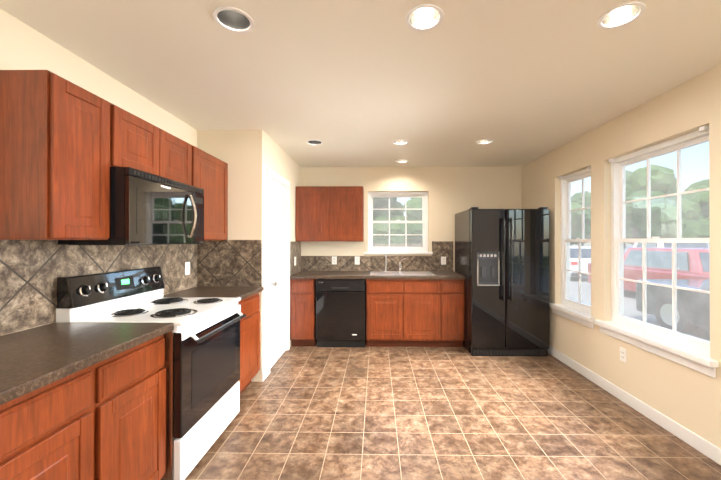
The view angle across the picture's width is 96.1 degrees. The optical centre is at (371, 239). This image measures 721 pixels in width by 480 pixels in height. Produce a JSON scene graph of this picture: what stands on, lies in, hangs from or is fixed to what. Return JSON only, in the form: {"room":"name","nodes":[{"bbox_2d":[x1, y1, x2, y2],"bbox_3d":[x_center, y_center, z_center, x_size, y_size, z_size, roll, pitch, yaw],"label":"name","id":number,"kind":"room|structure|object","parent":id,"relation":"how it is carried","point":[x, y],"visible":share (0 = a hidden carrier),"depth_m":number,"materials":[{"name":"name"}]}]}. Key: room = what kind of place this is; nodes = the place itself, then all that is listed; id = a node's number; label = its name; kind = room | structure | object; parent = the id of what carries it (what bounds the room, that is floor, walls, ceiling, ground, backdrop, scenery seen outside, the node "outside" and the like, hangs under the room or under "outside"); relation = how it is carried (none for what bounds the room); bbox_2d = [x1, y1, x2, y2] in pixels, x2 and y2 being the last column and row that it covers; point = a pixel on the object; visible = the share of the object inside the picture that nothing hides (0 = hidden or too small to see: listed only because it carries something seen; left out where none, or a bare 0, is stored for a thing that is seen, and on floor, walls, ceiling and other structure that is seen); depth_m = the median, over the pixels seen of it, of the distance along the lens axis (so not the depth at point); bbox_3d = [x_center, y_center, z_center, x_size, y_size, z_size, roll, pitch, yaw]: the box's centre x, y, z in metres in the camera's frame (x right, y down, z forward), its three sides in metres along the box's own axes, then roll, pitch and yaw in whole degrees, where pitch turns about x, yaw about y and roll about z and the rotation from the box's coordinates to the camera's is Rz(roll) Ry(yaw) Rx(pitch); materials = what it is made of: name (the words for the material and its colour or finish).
{"room":"kitchen","nodes":[
{"label":"kitchen","id":0,"kind":"room"},
{"bbox_2d":[0,8,196,335],"bbox_3d":[-1.789,0.142,1.147,0.150,2.420,7.410,0,0,1],"label":"wall","id":1,"kind":"structure","parent":0,"point":[23,46],"depth_m":1.84,"materials":[{"name":"beige paint"}]},
{"bbox_2d":[0,70,109,239],"bbox_3d":[-1.553,-0.373,1.583,0.304,0.745,0.325,0,0,1],"label":"upper cabinet","id":2,"kind":"object","parent":1,"relation":"attached to","point":[54,156],"visible":1,"depth_m":1.43,"materials":[{"name":"brown wood"}]},
{"bbox_2d":[0,240,196,335],"bbox_3d":[-1.704,0.216,1.579,0.006,0.445,3.078,0,0,1],"label":"backsplash","id":3,"kind":"structure","parent":1,"relation":"attached to","point":[31,271],"depth_m":1.72,"materials":[{"name":"tile"}]},
{"bbox_2d":[185,262,189,274],"bbox_3d":[-1.676,0.259,2.950,0.008,0.116,0.072,0,0,1],"label":"electrical outlet","id":4,"kind":"object","parent":3,"relation":"attached to","point":[187,268],"visible":1,"depth_m":2.94,"materials":[{"name":"white plastic"}]},
{"bbox_2d":[110,103,191,185],"bbox_3d":[-1.545,-0.570,2.131,0.304,0.348,0.760,0,0,1],"label":"upper cabinet","id":5,"kind":"object","parent":1,"relation":"attached to","point":[136,142],"visible":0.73,"depth_m":2.01,"materials":[{"name":"brown wood"}]},
{"bbox_2d":[58,167,203,244],"bbox_3d":[-1.468,-0.182,2.128,0.454,0.424,0.756,0,0,1],"label":"microwave","id":6,"kind":"object","parent":5,"relation":"attached to","point":[146,208],"visible":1,"depth_m":1.91,"materials":[{"name":"black metal"}]},
{"bbox_2d":[192,145,227,239],"bbox_3d":[-1.534,-0.369,2.815,0.304,0.745,0.600,0,0,1],"label":"upper cabinet","id":7,"kind":"object","parent":1,"relation":"attached to","point":[209,174],"visible":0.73,"depth_m":2.82,"materials":[{"name":"brown wood"}]},
{"bbox_2d":[197,130,300,381],"bbox_3d":[-1.357,0.152,3.905,0.630,2.420,1.580,0,0,1],"label":"wall","id":8,"kind":"structure","parent":0,"point":[249,157],"depth_m":3.12,"materials":[{"name":"beige paint"}]},
{"bbox_2d":[197,240,261,285],"bbox_3d":[-1.366,0.222,3.112,0.620,0.445,0.006,0,0,1],"label":"backsplash","id":9,"kind":"structure","parent":8,"relation":"attached to","point":[229,262],"depth_m":3.11,"materials":[{"name":"tile"}]},
{"bbox_2d":[267,168,289,374],"bbox_3d":[-1.087,0.317,3.656,0.116,2.090,0.810,0,0,1],"label":"door frame","id":10,"kind":"structure","parent":8,"relation":"attached to","point":[279,178],"depth_m":3.58,"materials":[{"name":"white wood"}]},
{"bbox_2d":[270,178,286,368],"bbox_3d":[-1.040,0.350,3.661,0.110,2.007,0.672,0,0,1],"label":"pantry door","id":11,"kind":"structure","parent":8,"relation":"in","point":[278,266],"depth_m":3.65,"materials":[{"name":"white wood"}]},
{"bbox_2d":[290,241,300,274],"bbox_3d":[-1.032,0.234,4.376,0.006,0.430,0.612,0,0,1],"label":"backsplash","id":12,"kind":"structure","parent":8,"relation":"attached to","point":[295,248],"depth_m":4.37,"materials":[{"name":"tile"}]},
{"bbox_2d":[0,0,720,166],"bbox_3d":[0.191,-1.128,1.121,4.110,0.120,7.410,0,0,1],"label":"ceiling","id":13,"kind":"structure","parent":0,"point":[356,83],"depth_m":1.99,"materials":[{"name":"beige paint"}]},
{"bbox_2d":[213,6,253,32],"bbox_3d":[-0.667,-1.132,1.569,0.184,0.143,0.184,0,0,1],"label":"recessed light","id":14,"kind":"object","parent":13,"relation":"in","point":[232,19],"visible":0.79,"depth_m":1.62,"materials":[{"name":"white metal"}]},
{"bbox_2d":[306,140,322,144],"bbox_3d":[-0.618,-1.125,3.509,0.184,0.143,0.184,0,0,1],"label":"recessed light","id":15,"kind":"object","parent":13,"relation":"in","point":[314,142],"visible":0.4,"depth_m":3.57,"materials":[{"name":"white metal"}]},
{"bbox_2d":[392,139,408,144],"bbox_3d":[0.312,-1.125,3.494,0.184,0.143,0.184,0,0,1],"label":"recessed light","id":16,"kind":"object","parent":13,"relation":"in","point":[400,142],"visible":0.52,"depth_m":3.55,"materials":[{"name":"white"}]},
{"bbox_2d":[395,159,407,162],"bbox_3d":[0.395,-1.121,4.323,0.184,0.143,0.184,0,0,1],"label":"recessed light","id":17,"kind":"object","parent":13,"relation":"in","point":[401,161],"visible":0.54,"depth_m":4.38,"materials":[{"name":"white"}]},
{"bbox_2d":[405,4,443,30],"bbox_3d":[0.252,-1.132,1.555,0.184,0.143,0.184,0,0,1],"label":"recessed light","id":18,"kind":"object","parent":13,"relation":"in","point":[425,17],"visible":0.92,"depth_m":1.61,"materials":[{"name":"white"}]},
{"bbox_2d":[476,139,493,144],"bbox_3d":[1.212,-1.125,3.481,0.184,0.143,0.184,0,0,1],"label":"recessed light","id":19,"kind":"object","parent":13,"relation":"in","point":[484,141],"visible":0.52,"depth_m":3.54,"materials":[{"name":"white"}]},
{"bbox_2d":[597,2,645,29],"bbox_3d":[1.182,-1.132,1.541,0.184,0.143,0.184,0,0,1],"label":"recessed light","id":20,"kind":"object","parent":13,"relation":"in","point":[621,15],"visible":0.81,"depth_m":1.58,"materials":[{"name":"white"}]},
{"bbox_2d":[301,166,521,271],"bbox_3d":[0.246,0.155,4.746,3.810,2.420,0.150,0,0,1],"label":"wall","id":21,"kind":"structure","parent":0,"point":[452,191],"depth_m":4.66,"materials":[{"name":"beige paint"}]},
{"bbox_2d":[296,186,363,240],"bbox_3d":[-0.573,-0.353,4.524,0.915,0.745,0.318,0,0,1],"label":"upper cabinet","id":22,"kind":"object","parent":21,"relation":"attached to","point":[329,213],"visible":1,"depth_m":4.37,"materials":[{"name":"brown wood"}]},
{"bbox_2d":[301,241,452,270],"bbox_3d":[0.074,0.235,4.670,2.192,0.430,0.006,0,0,1],"label":"backsplash","id":23,"kind":"structure","parent":21,"relation":"attached to","point":[440,249],"depth_m":4.66,"materials":[{"name":"tile"}]},
{"bbox_2d":[332,256,336,263],"bbox_3d":[-0.540,0.295,4.672,0.072,0.116,0.008,0,0,1],"label":"electrical outlet","id":24,"kind":"object","parent":23,"relation":"attached to","point":[334,259],"visible":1,"depth_m":4.67,"materials":[{"name":"white plastic"}]},
{"bbox_2d":[355,256,359,264],"bbox_3d":[-0.210,0.295,4.667,0.072,0.116,0.008,0,0,1],"label":"electrical outlet","id":25,"kind":"object","parent":23,"relation":"attached to","point":[357,260],"visible":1,"depth_m":4.67,"materials":[{"name":"white plastic"}]},
{"bbox_2d":[441,257,445,264],"bbox_3d":[1.030,0.295,4.648,0.072,0.116,0.008,0,0,1],"label":"electrical outlet","id":26,"kind":"object","parent":23,"relation":"attached to","point":[443,260],"visible":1,"depth_m":4.65,"materials":[{"name":"white plastic"}]},
{"bbox_2d":[364,192,432,253],"bbox_3d":[0.381,-0.248,4.721,0.980,0.908,0.192,0,0,1],"label":"window","id":27,"kind":"structure","parent":21,"relation":"in","point":[400,249],"depth_m":4.75,"materials":[{"name":"white plastic"}]},
{"bbox_2d":[185,337,720,479],"bbox_3d":[0.191,1.382,1.112,4.110,0.060,7.410,0,0,1],"label":"floor","id":28,"kind":"structure","parent":0,"point":[316,412],"depth_m":2.36,"materials":[{"name":"tile"}]},
{"bbox_2d":[0,353,119,479],"bbox_3d":[-1.405,0.914,1.012,0.618,0.876,0.706,0,0,1],"label":"base cabinet","id":29,"kind":"object","parent":28,"relation":"on","point":[105,419],"depth_m":1.17,"materials":[{"name":"brown wood"}]},
{"bbox_2d":[0,322,173,404],"bbox_3d":[-1.385,0.456,0.952,0.647,0.039,1.555,0,0,1],"label":"countertop","id":30,"kind":"structure","parent":29,"relation":"on","point":[32,359],"depth_m":1.32,"materials":[{"name":"laminate"}]},
{"bbox_2d":[120,334,165,479],"bbox_3d":[-1.398,0.916,1.474,0.618,0.876,0.508,0,0,1],"label":"base cabinet","id":31,"kind":"object","parent":28,"relation":"on","point":[142,370],"depth_m":1.55,"materials":[{"name":"brown wood"}]},
{"bbox_2d":[56,266,245,479],"bbox_3d":[-1.323,0.778,2.111,0.744,1.155,0.760,0,0,1],"label":"range","id":32,"kind":"object","parent":28,"relation":"on","point":[202,353],"visible":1,"depth_m":1.93,"materials":[{"name":"white metal"}]},
{"bbox_2d":[238,293,259,393],"bbox_3d":[-1.378,0.921,2.802,0.618,0.875,0.608,0,0,1],"label":"base cabinet","id":33,"kind":"object","parent":28,"relation":"on","point":[250,344],"visible":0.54,"depth_m":2.85,"materials":[{"name":"brown wood"}]},
{"bbox_2d":[163,286,263,300],"bbox_3d":[-1.357,0.463,2.803,0.647,0.039,0.607,0,0,1],"label":"countertop","id":34,"kind":"structure","parent":33,"relation":"on","point":[242,292],"depth_m":2.79,"materials":[{"name":"laminate"}]},
{"bbox_2d":[290,279,317,345],"bbox_3d":[-0.874,0.927,4.371,0.305,0.875,0.612,0,0,1],"label":"base cabinet","id":35,"kind":"object","parent":28,"relation":"on","point":[302,312],"visible":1,"depth_m":4.07,"materials":[{"name":"brown wood"}]},
{"bbox_2d":[316,279,365,346],"bbox_3d":[-0.388,0.928,4.358,0.617,0.872,0.624,0,0,1],"label":"dishwasher","id":36,"kind":"object","parent":28,"relation":"on","point":[340,312],"visible":0.92,"depth_m":4.06,"materials":[{"name":"black metal"}]},
{"bbox_2d":[366,280,409,346],"bbox_3d":[0.198,0.927,4.355,0.526,0.875,0.612,0,0,1],"label":"base cabinet","id":37,"kind":"object","parent":28,"relation":"on","point":[387,301],"depth_m":4.05,"materials":[{"name":"brown wood"}]},
{"bbox_2d":[290,272,464,279],"bbox_3d":[0.069,0.469,4.343,2.192,0.039,0.642,0,0,1],"label":"countertop","id":38,"kind":"structure","parent":37,"relation":"on","point":[300,275],"depth_m":4.04,"materials":[{"name":"stone"}]},
{"bbox_2d":[370,272,433,275],"bbox_3d":[0.395,0.533,4.342,0.836,0.180,0.466,0,0,1],"label":"sink","id":39,"kind":"object","parent":38,"relation":"in","point":[371,273],"depth_m":4.50,"materials":[{"name":"silver metal"}]},
{"bbox_2d":[398,258,405,271],"bbox_3d":[0.421,0.348,4.463,0.108,0.191,0.225,0,0,1],"label":"faucet","id":40,"kind":"object","parent":38,"relation":"on","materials":[{"name":"silver metal"}]},
{"bbox_2d":[410,280,449,346],"bbox_3d":[0.639,0.927,4.348,0.599,0.875,0.612,0,0,1],"label":"base cabinet","id":41,"kind":"object","parent":28,"relation":"on","point":[415,308],"depth_m":4.04,"materials":[{"name":"brown wood"}]},
{"bbox_2d":[450,280,464,346],"bbox_3d":[0.979,0.927,4.343,0.373,0.875,0.612,0,0,1],"label":"base cabinet","id":42,"kind":"object","parent":28,"relation":"on","point":[457,303],"depth_m":4.04,"materials":[{"name":"brown wood"}]},
{"bbox_2d":[455,207,549,355],"bbox_3d":[1.622,0.489,4.137,0.910,1.748,0.862,0,0,1],"label":"refrigerator","id":43,"kind":"object","parent":28,"relation":"on","point":[502,261],"visible":1,"depth_m":3.77,"materials":[{"name":"black metal"}]},
{"bbox_2d":[522,64,720,448],"bbox_3d":[2.171,0.142,1.086,0.150,2.420,7.410,0,0,1],"label":"wall","id":44,"kind":"structure","parent":0,"point":[686,397],"depth_m":2.63,"materials":[{"name":"beige paint"}]},
{"bbox_2d":[550,166,594,328],"bbox_3d":[2.178,0.062,3.456,0.202,1.578,0.740,0,0,1],"label":"window","id":45,"kind":"structure","parent":44,"relation":"in","point":[574,310],"depth_m":3.57,"materials":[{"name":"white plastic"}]},
{"bbox_2d":[620,347,626,362],"bbox_3d":[2.116,0.968,2.729,0.008,0.116,0.072,0,0,1],"label":"electrical outlet","id":46,"kind":"object","parent":44,"relation":"attached to","point":[623,354],"visible":1,"depth_m":2.72,"materials":[{"name":"white plastic"}]},
{"bbox_2d":[548,346,720,464],"bbox_3d":[2.080,1.305,1.083,0.030,0.095,7.110,0,0,1],"label":"baseboard","id":47,"kind":"structure","parent":44,"relation":"attached to","point":[698,443],"depth_m":2.46,"materials":[{"name":"white wood"}]},
{"bbox_2d":[594,125,718,377],"bbox_3d":[2.163,0.058,2.491,0.202,1.578,1.050,0,0,1],"label":"window","id":48,"kind":"structure","parent":44,"relation":"in","point":[685,350],"depth_m":2.49,"materials":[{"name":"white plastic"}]},
{"label":"outside","id":49,"kind":"structure","parent":0,"visible":0},
{"bbox_2d":[570,277,709,340],"bbox_3d":[10.213,1.863,19.804,100.000,0.115,100.000,0,0,1],"label":"ground","id":50,"kind":"structure","parent":49,"point":[628,312],"depth_m":9.31,"materials":[{"name":"grey concrete"}]},
{"bbox_2d":[373,198,403,246],"bbox_3d":[0.167,-2.956,34.325,7.052,9.658,6.656,0,0,1],"label":"tree","id":51,"kind":"object","parent":50,"relation":"on","point":[392,205],"depth_m":33.88,"materials":[{"name":"green plant"}]},
{"bbox_2d":[373,215,418,246],"bbox_3d":[2.365,-0.387,33.647,5.673,4.515,4.466,0,0,1],"label":"tree","id":52,"kind":"object","parent":50,"relation":"on","point":[383,230],"depth_m":32.14,"materials":[{"name":"green plant"}]},
{"bbox_2d":[373,244,422,246],"bbox_3d":[-3.903,0.973,13.638,15.960,1.650,0.030,0,0,1],"label":"fence","id":53,"kind":"object","parent":50,"relation":"on","point":[411,245],"depth_m":13.55,"materials":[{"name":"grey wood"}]},
{"bbox_2d":[400,198,422,246],"bbox_3d":[5.212,-1.403,31.775,4.904,6.533,5.116,0,0,1],"label":"tree","id":54,"kind":"object","parent":50,"relation":"on","point":[415,219],"depth_m":29.94,"materials":[{"name":"green plant"}]},
{"bbox_2d":[571,202,587,227],"bbox_3d":[18.063,-1.043,33.259,6.436,5.824,5.885,0,0,1],"label":"tree","id":55,"kind":"object","parent":50,"relation":"on","point":[575,218],"depth_m":31.14,"materials":[{"name":"green plant"}]},
{"bbox_2d":[570,246,590,276],"bbox_3d":[9.355,1.042,16.019,1.910,1.500,4.660,0,0,1],"label":"car","id":56,"kind":"object","parent":50,"relation":"on","point":[576,263],"depth_m":14.03,"materials":[{"name":"white metal"}]},
{"bbox_2d":[570,207,590,244],"bbox_3d":[21.424,-1.013,34.693,4.996,5.775,5.794,0,0,1],"label":"tree","id":57,"kind":"object","parent":50,"relation":"on","point":[587,235],"depth_m":32.20,"materials":[{"name":"green plant"}]},
{"bbox_2d":[571,191,590,245],"bbox_3d":[22.518,-1.638,34.955,5.425,7.028,5.172,0,0,1],"label":"tree","id":58,"kind":"object","parent":50,"relation":"on","point":[577,199],"depth_m":33.62,"materials":[{"name":"green plant"}]},
{"bbox_2d":[588,247,709,291],"bbox_3d":[8.654,0.993,9.430,1.910,1.550,4.560,0,0,1],"label":"car","id":59,"kind":"object","parent":50,"relation":"on","point":[660,251],"depth_m":8.63,"materials":[{"name":"red metal"}]},
{"bbox_2d":[626,164,685,244],"bbox_3d":[19.357,-1.720,23.423,4.825,7.108,4.478,0,0,1],"label":"tree","id":60,"kind":"object","parent":50,"relation":"on","point":[672,215],"depth_m":22.01,"materials":[{"name":"green plant"}]},
{"bbox_2d":[626,196,709,245],"bbox_3d":[22.700,-0.939,24.687,5.855,5.556,5.505,0,0,1],"label":"tree","id":61,"kind":"object","parent":50,"relation":"on","point":[688,222],"depth_m":22.55,"materials":[{"name":"green plant"}]},
{"bbox_2d":[632,243,708,247],"bbox_3d":[11.697,0.878,12.184,2.060,1.800,5.660,0,0,1],"label":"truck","id":62,"kind":"object","parent":50,"relation":"on","point":[667,245],"depth_m":12.07,"materials":[{"name":"white"}]},
{"bbox_2d":[636,278,709,332],"bbox_3d":[6.582,1.025,4.710,1.910,1.450,4.660,0,0,1],"label":"car","id":63,"kind":"object","parent":50,"relation":"on","point":[680,306],"depth_m":5.99,"materials":[{"name":"grey metal"}]},
{"bbox_2d":[682,179,708,212],"bbox_3d":[29.499,-1.701,28.741,5.649,7.108,6.834,0,0,1],"label":"tree","id":64,"kind":"object","parent":50,"relation":"on","point":[693,198],"depth_m":27.08,"materials":[{"name":"green plant"}]},
{"bbox_2d":[699,197,709,219],"bbox_3d":[29.642,-1.617,26.055,6.685,6.920,6.315,0,0,1],"label":"tree","id":65,"kind":"object","parent":50,"relation":"on","point":[705,211],"depth_m":26.38,"materials":[{"name":"green plant"}]}
]}

